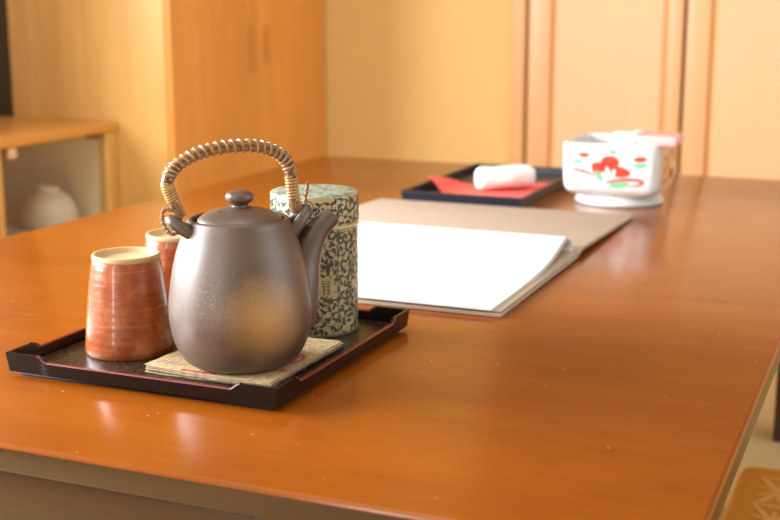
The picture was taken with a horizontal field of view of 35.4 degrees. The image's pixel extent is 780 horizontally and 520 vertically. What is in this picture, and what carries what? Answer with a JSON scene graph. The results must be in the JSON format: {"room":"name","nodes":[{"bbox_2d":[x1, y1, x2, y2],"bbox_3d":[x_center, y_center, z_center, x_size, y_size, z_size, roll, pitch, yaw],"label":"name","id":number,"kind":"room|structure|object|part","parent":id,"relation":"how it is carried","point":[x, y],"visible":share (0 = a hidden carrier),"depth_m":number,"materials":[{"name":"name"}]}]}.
{"room":"japanese inn room","nodes":[
{"label":"japanese inn room","id":0,"kind":"room"},
{"bbox_2d":[325,0,512,164],"bbox_3d":[-0.172,-1.182,2.661,0.965,2.400,0.050,5,13,22],"label":"wall","id":1,"kind":"structure","parent":0,"point":[412,80],"depth_m":2.70,"materials":[{"name":"paint"}]},
{"bbox_2d":[510,0,529,164],"bbox_3d":[0.282,-1.141,2.466,0.028,2.400,0.062,5,13,22],"label":"trim","id":2,"kind":"structure","parent":1,"relation":"attached to","point":[520,40],"depth_m":2.60,"materials":[{"name":"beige wood"}]},
{"bbox_2d":[719,370,779,519],"bbox_3d":[0.454,0.526,0.486,4.250,0.050,4.630,5,13,22],"label":"floor","id":3,"kind":"structure","parent":0,"point":[761,450],"depth_m":1.67,"materials":[{"name":"wicker"}]},
{"bbox_2d":[0,116,119,238],"bbox_3d":[-0.813,-0.024,2.073,0.389,0.376,0.673,5,13,22],"label":"base cabinet","id":4,"kind":"object","parent":3,"relation":"on","point":[80,157],"visible":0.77,"depth_m":2.27,"materials":[{"name":"brown wood"}]},
{"bbox_2d":[6,227,30,236],"bbox_3d":[-0.689,-0.039,2.120,0.132,0.014,0.132,5,13,22],"label":"shelf","id":5,"kind":"object","parent":4,"relation":"on","point":[10,231],"visible":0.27,"depth_m":2.16,"materials":[{"name":"brown wood"}]},
{"bbox_2d":[5,217,31,230],"bbox_3d":[-0.753,-0.048,2.220,0.363,0.010,0.281,5,13,22],"label":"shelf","id":6,"kind":"object","parent":4,"relation":"attached to","point":[8,220],"depth_m":2.32,"materials":[{"name":"brown wood"}]},
{"bbox_2d":[12,216,83,230],"bbox_3d":[-0.623,-0.064,2.239,0.132,0.014,0.132,5,13,22],"label":"saucer","id":7,"kind":"object","parent":4,"relation":"on","point":[16,222],"visible":0.13,"depth_m":2.21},
{"bbox_2d":[19,185,78,229],"bbox_3d":[-0.623,-0.098,2.232,0.107,0.072,0.107,5,13,22],"label":"bowl","id":8,"kind":"object","parent":7,"relation":"on","point":[47,206],"visible":0.91,"depth_m":2.20,"materials":[{"name":"white ceramic"}]},
{"bbox_3d":[-0.582,-0.057,2.144,0.005,0.300,0.280,5,13,22],"label":"glass door","id":9,"kind":"part","parent":4,"relation":"part of","materials":[{"name":"brown"}]},
{"bbox_2d":[7,0,325,207],"bbox_3d":[-0.433,-0.883,2.454,0.366,1.900,0.633,5,13,22],"label":"wardrobe","id":10,"kind":"object","parent":3,"relation":"on","point":[175,77],"visible":0.62,"depth_m":2.30,"materials":[{"name":"brown wood"}]},
{"bbox_3d":[-0.335,-0.855,2.247,0.012,1.830,0.325,5,13,22],"label":"door","id":11,"kind":"part","parent":10,"relation":"part of","materials":[{"name":"brown wood"}]},
{"bbox_3d":[-0.275,-0.424,2.459,0.005,0.090,0.016,5,13,22],"label":"door pull","id":12,"kind":"part","parent":10,"relation":"part of","materials":[{"name":"brown wood"}]},
{"bbox_3d":[-0.252,-0.443,2.510,0.005,0.075,0.016,5,13,22],"label":"door pull","id":13,"kind":"part","parent":10,"relation":"part of","materials":[{"name":"brown wood"}]},
{"bbox_3d":[-0.211,-0.915,2.533,0.012,1.830,0.306,5,13,22],"label":"door","id":14,"kind":"part","parent":10,"relation":"part of","materials":[{"name":"brown wood"}]},
{"bbox_2d":[0,156,779,519],"bbox_3d":[0.013,0.148,1.339,0.823,0.340,1.304,5,13,22],"label":"table","id":15,"kind":"object","parent":3,"relation":"on","point":[634,383],"visible":0.6,"depth_m":0.79,"materials":[{"name":"brown wood"}]},
{"bbox_2d":[5,305,409,410],"bbox_3d":[-0.124,0.059,0.895,0.209,0.017,0.219,5,13,22],"label":"serving tray","id":16,"kind":"object","parent":15,"relation":"on","point":[65,357],"visible":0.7,"depth_m":0.83,"materials":[{"name":"black paint"}]},
{"bbox_2d":[85,247,173,360],"bbox_3d":[-0.187,0.029,0.873,0.062,0.071,0.062,5,13,22],"label":"tea cup","id":17,"kind":"object","parent":16,"relation":"on","point":[127,315],"visible":0.98,"depth_m":0.85,"materials":[{"name":"orange ceramic"}]},
{"bbox_2d":[144,228,180,300],"bbox_3d":[-0.164,0.013,0.951,0.062,0.071,0.062,-2,12,-7],"label":"tea cup","id":18,"kind":"object","parent":16,"relation":"on","point":[158,239],"visible":0.17,"depth_m":0.92,"materials":[{"name":"orange ceramic"}]},
{"bbox_2d":[145,370,295,386],"bbox_3d":[-0.101,0.069,0.857,0.096,0.001,0.109,5,13,22],"label":"paper napkin","id":19,"kind":"object","parent":16,"relation":"on","point":[146,370],"visible":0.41,"depth_m":0.82,"materials":[{"name":"beige paper"}]},
{"bbox_2d":[146,345,342,386],"bbox_3d":[-0.100,0.068,0.855,0.096,0.001,0.109,5,13,24],"label":"paper napkin","id":20,"kind":"object","parent":19,"relation":"on","point":[340,346],"visible":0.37,"depth_m":0.82,"materials":[{"name":"beige paper"}]},
{"bbox_2d":[145,367,293,385],"bbox_3d":[-0.100,0.067,0.856,0.096,0.002,0.109,5,13,21],"label":"paper napkin","id":21,"kind":"object","parent":20,"relation":"on","point":[149,368],"visible":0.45,"depth_m":0.81,"materials":[{"name":"beige paper"}]},
{"bbox_2d":[146,342,343,384],"bbox_3d":[-0.099,0.066,0.854,0.096,0.002,0.109,5,13,23],"label":"paper napkin","id":22,"kind":"object","parent":21,"relation":"on","point":[340,343],"visible":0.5,"depth_m":0.81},
{"bbox_2d":[145,337,340,383],"bbox_3d":[-0.100,0.065,0.855,0.096,0.002,0.109,5,13,22],"label":"paper napkin","id":23,"kind":"object","parent":22,"relation":"on","point":[313,347],"visible":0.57,"depth_m":0.83,"materials":[{"name":"beige paper"}]},
{"bbox_2d":[157,360,215,374],"bbox_3d":[-0.135,0.071,0.820,0.050,0.001,0.015,5,13,22],"label":"print","id":24,"kind":"object","parent":23,"relation":"on","point":[176,365],"depth_m":0.82},
{"bbox_2d":[160,138,338,374],"bbox_3d":[-0.099,-0.006,0.822,0.096,0.152,0.103,6,13,28],"label":"teapot","id":25,"kind":"object","parent":23,"relation":"on","point":[244,290],"visible":1,"depth_m":0.79,"materials":[{"name":"brown ceramic"}]},
{"bbox_3d":[-0.142,-0.056,0.792,0.014,0.015,0.009,-5,13,-21],"label":"dark cord","id":26,"kind":"part","parent":25,"relation":"part of","materials":[{"name":"wicker"}]},
{"bbox_3d":[-0.103,-0.053,0.807,0.071,0.051,0.069,5,13,22],"label":"handle","id":27,"kind":"part","parent":25,"relation":"part of","materials":[{"name":"brown wicker"}]},
{"bbox_3d":[-0.100,-0.029,0.814,0.059,0.014,0.059,5,13,22],"label":"lid","id":28,"kind":"part","parent":25,"relation":"part of","materials":[{"name":"brown ceramic"}]},
{"bbox_3d":[-0.100,-0.041,0.811,0.019,0.011,0.019,5,13,22],"label":"knob","id":29,"kind":"part","parent":25,"relation":"part of","materials":[{"name":"ceramic"}]},
{"bbox_3d":[-0.069,-0.064,0.819,0.014,0.019,0.009,-5,13,-21],"label":"dark cord","id":30,"kind":"part","parent":25,"relation":"part of","materials":[{"name":"wicker"}]},
{"bbox_3d":[-0.066,0.005,0.838,0.041,0.080,0.055,11,16,43],"label":"spout","id":31,"kind":"part","parent":25,"relation":"part of","materials":[{"name":"brown ceramic"}]},
{"bbox_2d":[270,184,358,337],"bbox_3d":[-0.057,-0.003,0.930,0.067,0.129,0.067,-2,12,-9],"label":"tea canister","id":32,"kind":"object","parent":16,"relation":"on","point":[337,314],"visible":0.49,"depth_m":0.91,"materials":[{"name":"green metal"}]},
{"bbox_3d":[-0.057,-0.052,0.919,0.066,0.001,0.066,5,13,22],"label":"lid","id":33,"kind":"part","parent":32,"relation":"part of","materials":[{"name":"beige paper"}]},
{"bbox_3d":[-0.057,-0.044,0.921,0.067,0.046,0.067,5,13,22],"label":"lid","id":34,"kind":"part","parent":32,"relation":"part of","materials":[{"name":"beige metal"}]},
{"bbox_2d":[400,163,564,207],"bbox_3d":[0.147,-0.104,1.680,0.164,0.014,0.300,5,13,22],"label":"tray","id":35,"kind":"object","parent":15,"relation":"on","point":[428,190],"visible":0.56,"depth_m":1.59,"materials":[{"name":"blue paint"}]},
{"bbox_2d":[428,176,549,197],"bbox_3d":[0.124,-0.102,1.646,0.166,0.014,0.198,5,13,22],"label":"paper","id":36,"kind":"object","parent":35,"relation":"on","point":[446,185],"visible":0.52,"depth_m":1.64,"materials":[{"name":"red paper"}]},
{"bbox_2d":[475,165,534,189],"bbox_3d":[0.154,-0.111,1.636,0.082,0.032,0.040,-2,12,-11],"label":"hand towel","id":37,"kind":"object","parent":36,"relation":"on","point":[517,176],"visible":1,"depth_m":1.62,"materials":[{"name":"white fabric"}]},
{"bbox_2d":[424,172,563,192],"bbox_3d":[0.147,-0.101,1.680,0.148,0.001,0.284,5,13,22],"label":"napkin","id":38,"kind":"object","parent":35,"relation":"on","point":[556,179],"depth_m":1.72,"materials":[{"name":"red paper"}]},
{"bbox_2d":[358,198,632,317],"bbox_3d":[0.038,-0.025,1.281,0.326,0.022,0.514,5,13,22],"label":"folder","id":39,"kind":"object","parent":15,"relation":"on","point":[468,259],"visible":0.62,"depth_m":1.19,"materials":[{"name":"beige paper"}]},
{"bbox_2d":[563,133,676,207],"bbox_3d":[0.296,-0.115,1.573,0.127,0.080,0.126,5,13,22],"label":"porcelain bowl","id":40,"kind":"object","parent":15,"relation":"on","point":[601,170],"visible":0.91,"depth_m":1.52,"materials":[{"name":"white ceramic"}]},
{"bbox_2d":[567,148,653,193],"bbox_3d":[0.272,-0.111,1.516,0.108,0.056,0.005,5,13,22],"label":"flower painting","id":41,"kind":"object","parent":40,"relation":"attached to","point":[589,170],"depth_m":1.51,"materials":[{"name":"white ceramic"}]},
{"bbox_2d":[612,129,683,146],"bbox_3d":[0.317,-0.152,1.520,0.086,0.014,0.057,5,13,22],"label":"packet","id":42,"kind":"object","parent":40,"relation":"on","point":[639,136],"visible":1,"depth_m":1.50,"materials":[{"name":"white paper"}]},
{"bbox_2d":[659,146,676,189],"bbox_3d":[0.352,-0.120,1.548,0.004,0.050,0.101,5,13,22],"label":"painting","id":43,"kind":"object","parent":40,"relation":"attached to","point":[667,154],"depth_m":1.53,"materials":[{"name":"ceramic"}]},
{"bbox_3d":[0.561,0.093,1.663,0.055,0.314,0.055,5,13,22],"label":"leg","id":44,"kind":"part","parent":15,"relation":"part of","materials":[{"name":"brown wood"}]},
{"bbox_2d":[722,467,779,519],"bbox_3d":[0.547,0.344,1.083,0.549,0.063,0.607,5,13,22],"label":"floor cushion","id":45,"kind":"object","parent":3,"relation":"on","point":[755,495],"visible":1,"depth_m":1.34,"materials":[{"name":"orange fabric"}]},
{"bbox_3d":[2.597,-0.185,1.662,1.113,0.860,0.030,5,13,22],"label":"wall","id":46,"kind":"structure","parent":0,"visible":0},
{"bbox_2d":[526,0,686,174],"bbox_3d":[0.446,-0.382,2.551,0.322,0.840,0.030,5,13,22],"label":"door","id":47,"kind":"structure","parent":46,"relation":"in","point":[595,66],"depth_m":2.54,"materials":[{"name":"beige paper"}]},
{"bbox_3d":[0.454,-0.386,2.545,0.222,0.710,0.016,5,13,22],"label":"panel","id":48,"kind":"part","parent":47,"relation":"part of","materials":[{"name":"beige paper"}]},
{"bbox_2d":[678,0,687,174],"bbox_3d":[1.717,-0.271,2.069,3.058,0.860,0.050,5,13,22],"label":"trim","id":49,"kind":"structure","parent":46,"relation":"attached to","point":[687,0],"depth_m":2.50,"materials":[{"name":"brown wood"}]},
{"bbox_2d":[680,0,779,179],"bbox_3d":[0.842,-0.348,2.387,0.524,0.840,0.030,5,13,22],"label":"door","id":50,"kind":"structure","parent":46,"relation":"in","point":[731,120],"depth_m":2.44,"materials":[{"name":"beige paper"}]},
{"bbox_3d":[-1.496,-0.820,0.935,0.100,2.400,4.430,5,13,22],"label":"wall","id":51,"kind":"structure","parent":0,"visible":0},
{"bbox_2d":[0,0,13,116],"bbox_3d":[-0.740,-1.121,2.370,0.150,2.400,0.080,5,13,22],"label":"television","id":52,"kind":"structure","parent":51,"relation":"attached to","point":[6,95],"depth_m":2.50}
]}

